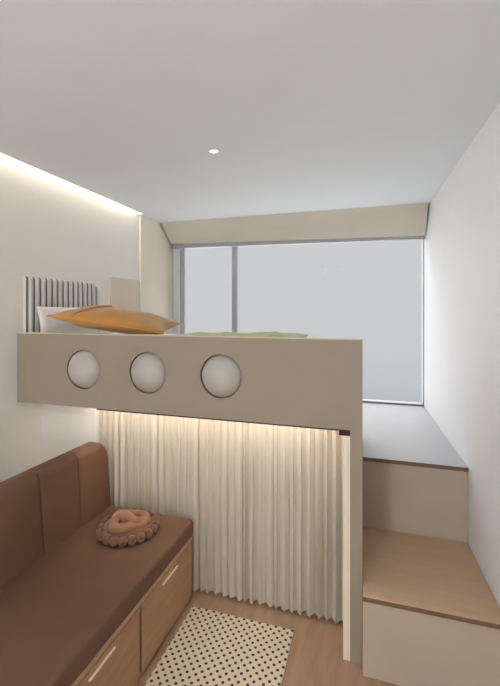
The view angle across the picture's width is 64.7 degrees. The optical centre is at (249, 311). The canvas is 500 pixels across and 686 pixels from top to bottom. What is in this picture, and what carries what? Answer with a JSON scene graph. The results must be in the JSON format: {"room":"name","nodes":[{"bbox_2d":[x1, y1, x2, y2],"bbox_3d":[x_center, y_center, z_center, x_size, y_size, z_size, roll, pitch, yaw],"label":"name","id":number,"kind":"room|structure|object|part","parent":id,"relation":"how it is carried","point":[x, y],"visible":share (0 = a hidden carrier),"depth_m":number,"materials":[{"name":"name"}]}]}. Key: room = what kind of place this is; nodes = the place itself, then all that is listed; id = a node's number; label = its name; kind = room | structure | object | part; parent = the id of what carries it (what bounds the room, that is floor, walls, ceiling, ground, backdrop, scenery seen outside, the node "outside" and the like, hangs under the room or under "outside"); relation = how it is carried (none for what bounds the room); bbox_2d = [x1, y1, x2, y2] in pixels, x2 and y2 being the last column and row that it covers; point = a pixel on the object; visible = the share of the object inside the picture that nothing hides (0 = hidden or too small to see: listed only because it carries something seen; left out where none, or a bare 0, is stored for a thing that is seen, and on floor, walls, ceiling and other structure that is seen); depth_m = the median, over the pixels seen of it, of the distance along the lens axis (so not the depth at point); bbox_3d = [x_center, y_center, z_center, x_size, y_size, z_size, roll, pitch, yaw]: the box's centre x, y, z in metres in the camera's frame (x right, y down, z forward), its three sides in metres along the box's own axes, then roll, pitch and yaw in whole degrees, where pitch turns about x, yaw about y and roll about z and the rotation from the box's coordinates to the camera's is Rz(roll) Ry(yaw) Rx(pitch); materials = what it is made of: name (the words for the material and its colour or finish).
{"room":"bedroom","nodes":[
{"label":"bedroom","id":0,"kind":"room"},
{"bbox_2d":[0,153,138,481],"bbox_3d":[-1.858,0.303,1.606,0.100,2.833,6.370,0,0,17],"label":"wall","id":1,"kind":"structure","parent":0,"point":[52,227],"depth_m":2.71,"materials":[{"name":"white paint"}]},
{"bbox_2d":[23,276,99,333],"bbox_3d":[-1.369,0.123,2.939,0.041,0.716,0.725,0,0,17],"label":"headboard","id":2,"kind":"object","parent":1,"relation":"attached to","point":[43,292],"visible":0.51,"depth_m":2.80,"materials":[{"name":"grey fabric"}]},
{"bbox_2d":[110,277,139,332],"bbox_3d":[-1.157,0.136,3.681,0.012,0.892,0.448,0,0,17],"label":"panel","id":3,"kind":"structure","parent":1,"relation":"attached to","point":[124,293],"depth_m":3.67,"materials":[{"name":"beige paint"}]},
{"bbox_2d":[139,215,172,333],"bbox_3d":[-0.987,0.384,4.214,0.022,2.672,0.668,0,0,17],"label":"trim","id":4,"kind":"structure","parent":1,"relation":"attached to","point":[155,247],"depth_m":4.16,"materials":[{"name":"beige paint"}]},
{"bbox_2d":[172,247,180,333],"bbox_3d":[-0.822,0.075,4.430,0.100,1.591,0.035,0,0,17],"label":"window frame","id":5,"kind":"structure","parent":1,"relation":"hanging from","point":[176,251],"depth_m":4.43,"materials":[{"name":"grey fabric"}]},
{"bbox_2d":[42,404,98,462],"bbox_3d":[-1.231,1.123,2.705,0.448,1.193,0.040,0,0,17],"label":"wall","id":6,"kind":"structure","parent":0,"point":[64,428],"depth_m":2.69,"materials":[{"name":"white paint"}]},
{"bbox_2d":[0,0,499,223],"bbox_3d":[-0.430,-0.963,1.112,2.921,0.020,6.270,0,0,17],"label":"ceiling","id":7,"kind":"structure","parent":0,"point":[305,105],"depth_m":1.74,"materials":[{"name":"paint"}]},
{"bbox_2d":[209,148,218,153],"bbox_3d":[-0.213,-0.950,2.332,0.064,0.006,0.064,0,0,17],"label":"recessed light","id":8,"kind":"object","parent":7,"relation":"in","point":[213,150],"visible":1,"depth_m":2.33,"materials":[{"name":"white"}]},
{"bbox_2d":[136,587,399,685],"bbox_3d":[-0.476,1.770,1.126,3.025,0.100,6.470,0,0,17],"label":"floor","id":9,"kind":"structure","parent":0,"point":[315,657],"depth_m":2.05,"materials":[{"name":"brown wood"}]},
{"bbox_2d":[0,442,192,685],"bbox_3d":[-0.939,1.271,1.659,0.744,0.898,1.715,0,0,17],"label":"sofa","id":10,"kind":"object","parent":9,"relation":"on","point":[77,609],"visible":1,"depth_m":1.86,"materials":[{"name":"brown leather"}]},
{"bbox_2d":[0,471,43,586],"bbox_3d":[-1.148,1.040,1.910,0.143,0.435,0.270,0,0,17],"label":"cushion","id":11,"kind":"object","parent":10,"relation":"on","point":[22,494],"depth_m":1.90,"materials":[{"name":"brown leather"}]},
{"bbox_2d":[27,453,80,552],"bbox_3d":[-1.068,1.040,2.170,0.143,0.435,0.270,0,0,17],"label":"cushion","id":12,"kind":"object","parent":10,"relation":"on","point":[59,477],"depth_m":2.13,"materials":[{"name":"brown leather"}]},
{"bbox_2d":[66,442,110,525],"bbox_3d":[-0.987,1.040,2.430,0.143,0.435,0.270,0,0,17],"label":"cushion","id":13,"kind":"object","parent":10,"relation":"on","point":[91,458],"depth_m":2.38,"materials":[{"name":"brown leather"}]},
{"bbox_3d":[-0.583,1.392,1.565,0.008,0.010,0.160,0,0,17],"label":"handle","id":14,"kind":"part","parent":10,"relation":"part of","materials":[{"name":"beige"}]},
{"bbox_3d":[-0.593,1.527,1.573,0.016,0.316,0.528,0,0,17],"label":"drawer","id":15,"kind":"part","parent":10,"relation":"part of","materials":[{"name":"brown wood"}]},
{"bbox_2d":[96,508,159,546],"bbox_3d":[-0.685,1.181,2.232,0.349,0.110,0.349,0,0,-6],"label":"round cushion","id":16,"kind":"object","parent":10,"relation":"on","point":[131,526],"visible":1,"depth_m":2.16,"materials":[{"name":"orange fabric"}]},
{"bbox_3d":[-0.601,1.350,1.555,0.012,0.024,1.695,0,0,17],"label":"rail","id":17,"kind":"part","parent":10,"relation":"part of","materials":[{"name":"beige wood"}]},
{"bbox_3d":[-0.431,1.527,2.098,0.016,0.316,0.528,0,0,17],"label":"drawer","id":18,"kind":"part","parent":10,"relation":"part of","materials":[{"name":"brown wood"}]},
{"bbox_3d":[-0.420,1.392,2.091,0.008,0.010,0.160,0,0,17],"label":"handle","id":19,"kind":"part","parent":10,"relation":"part of","materials":[{"name":"beige"}]},
{"bbox_2d":[17,332,362,664],"bbox_3d":[-0.346,0.926,2.676,2.152,1.588,1.011,0,0,17],"label":"bed","id":20,"kind":"object","parent":9,"relation":"on","point":[313,383],"visible":1,"depth_m":2.11,"materials":[{"name":"beige paint"}]},
{"bbox_2d":[99,410,342,622],"bbox_3d":[-0.240,1.116,2.400,1.619,1.168,0.056,0,0,17],"label":"curtain","id":21,"kind":"object","parent":20,"relation":"hanging from","point":[263,502],"visible":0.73,"depth_m":2.33,"materials":[{"name":"beige fabric"}]},
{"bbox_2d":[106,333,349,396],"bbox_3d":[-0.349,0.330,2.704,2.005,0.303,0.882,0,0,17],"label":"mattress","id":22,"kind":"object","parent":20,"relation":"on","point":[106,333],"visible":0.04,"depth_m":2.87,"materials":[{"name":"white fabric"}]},
{"bbox_2d":[36,306,97,333],"bbox_3d":[-1.309,0.068,2.876,0.072,0.212,0.580,0,0,17],"label":"pillow","id":23,"kind":"object","parent":22,"relation":"on","point":[47,324],"visible":0.45,"depth_m":2.71,"materials":[{"name":"white fabric"}]},
{"bbox_2d":[47,305,181,334],"bbox_3d":[-0.888,0.055,2.693,0.753,0.206,0.474,0,0,3],"label":"cushion","id":24,"kind":"object","parent":22,"relation":"on","point":[98,317],"visible":0.95,"depth_m":2.51,"materials":[{"name":"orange fabric"}]},
{"bbox_2d":[178,331,307,337],"bbox_3d":[-0.081,0.158,2.632,0.958,0.036,0.804,0,0,17],"label":"throw blanket","id":25,"kind":"object","parent":22,"relation":"on","point":[274,333],"visible":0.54,"depth_m":2.69,"materials":[{"name":"fabric"}]},
{"bbox_3d":[0.525,1.151,1.950,0.058,1.138,0.036,0,0,17],"label":"post","id":26,"kind":"part","parent":20,"relation":"part of","materials":[{"name":"beige paint"}]},
{"bbox_2d":[144,606,293,685],"bbox_3d":[-0.188,1.714,1.759,0.600,0.009,0.950,0,0,17],"label":"rug","id":27,"kind":"object","parent":9,"relation":"on","point":[209,648],"visible":1,"depth_m":1.98,"materials":[{"name":"beige fabric"}]},
{"bbox_2d":[363,403,467,542],"bbox_3d":[0.206,1.309,3.397,2.673,0.822,1.524,0,0,17],"label":"platform","id":28,"kind":"object","parent":9,"relation":"on","point":[415,481],"visible":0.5,"depth_m":2.42,"materials":[{"name":"beige wood"}]},
{"bbox_3d":[0.978,1.320,2.388,0.601,0.800,0.020,0,0,17],"label":"panel","id":29,"kind":"part","parent":28,"relation":"part of","materials":[{"name":"beige wood"}]},
{"bbox_2d":[363,527,499,685],"bbox_3d":[0.893,1.528,2.071,0.627,0.385,0.631,0,0,17],"label":"step","id":30,"kind":"structure","parent":9,"relation":"on","point":[431,615],"depth_m":1.83,"materials":[{"name":"brown wood"}]},
{"bbox_2d":[424,102,499,607],"bbox_3d":[0.906,0.303,0.751,0.100,2.833,6.379,0,0,15],"label":"wall","id":31,"kind":"structure","parent":0,"point":[462,239],"depth_m":2.20,"materials":[{"name":"white paint"}]},
{"bbox_2d":[162,203,428,243],"bbox_3d":[0.352,-0.834,3.978,2.616,0.237,0.328,0,0,17],"label":"trim","id":32,"kind":"structure","parent":31,"relation":"attached to","point":[404,219],"depth_m":3.86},
{"bbox_2d":[174,236,424,248],"bbox_3d":[0.392,-0.725,4.108,2.616,0.079,0.051,0,0,17],"label":"trim","id":33,"kind":"structure","parent":31,"relation":"attached to","point":[375,239],"depth_m":4.06,"materials":[{"name":"grey metal"}]},
{"bbox_3d":[0.392,0.303,4.192,2.670,2.833,0.100,0,0,17],"label":"wall","id":34,"kind":"structure","parent":0,"visible":0},
{"bbox_2d":[180,240,423,405],"bbox_3d":[0.416,0.038,4.185,2.619,1.717,0.101,0,0,17],"label":"window","id":35,"kind":"structure","parent":34,"relation":"in","point":[234,249],"depth_m":4.32,"materials":[{"name":"grey metal"}]}
]}

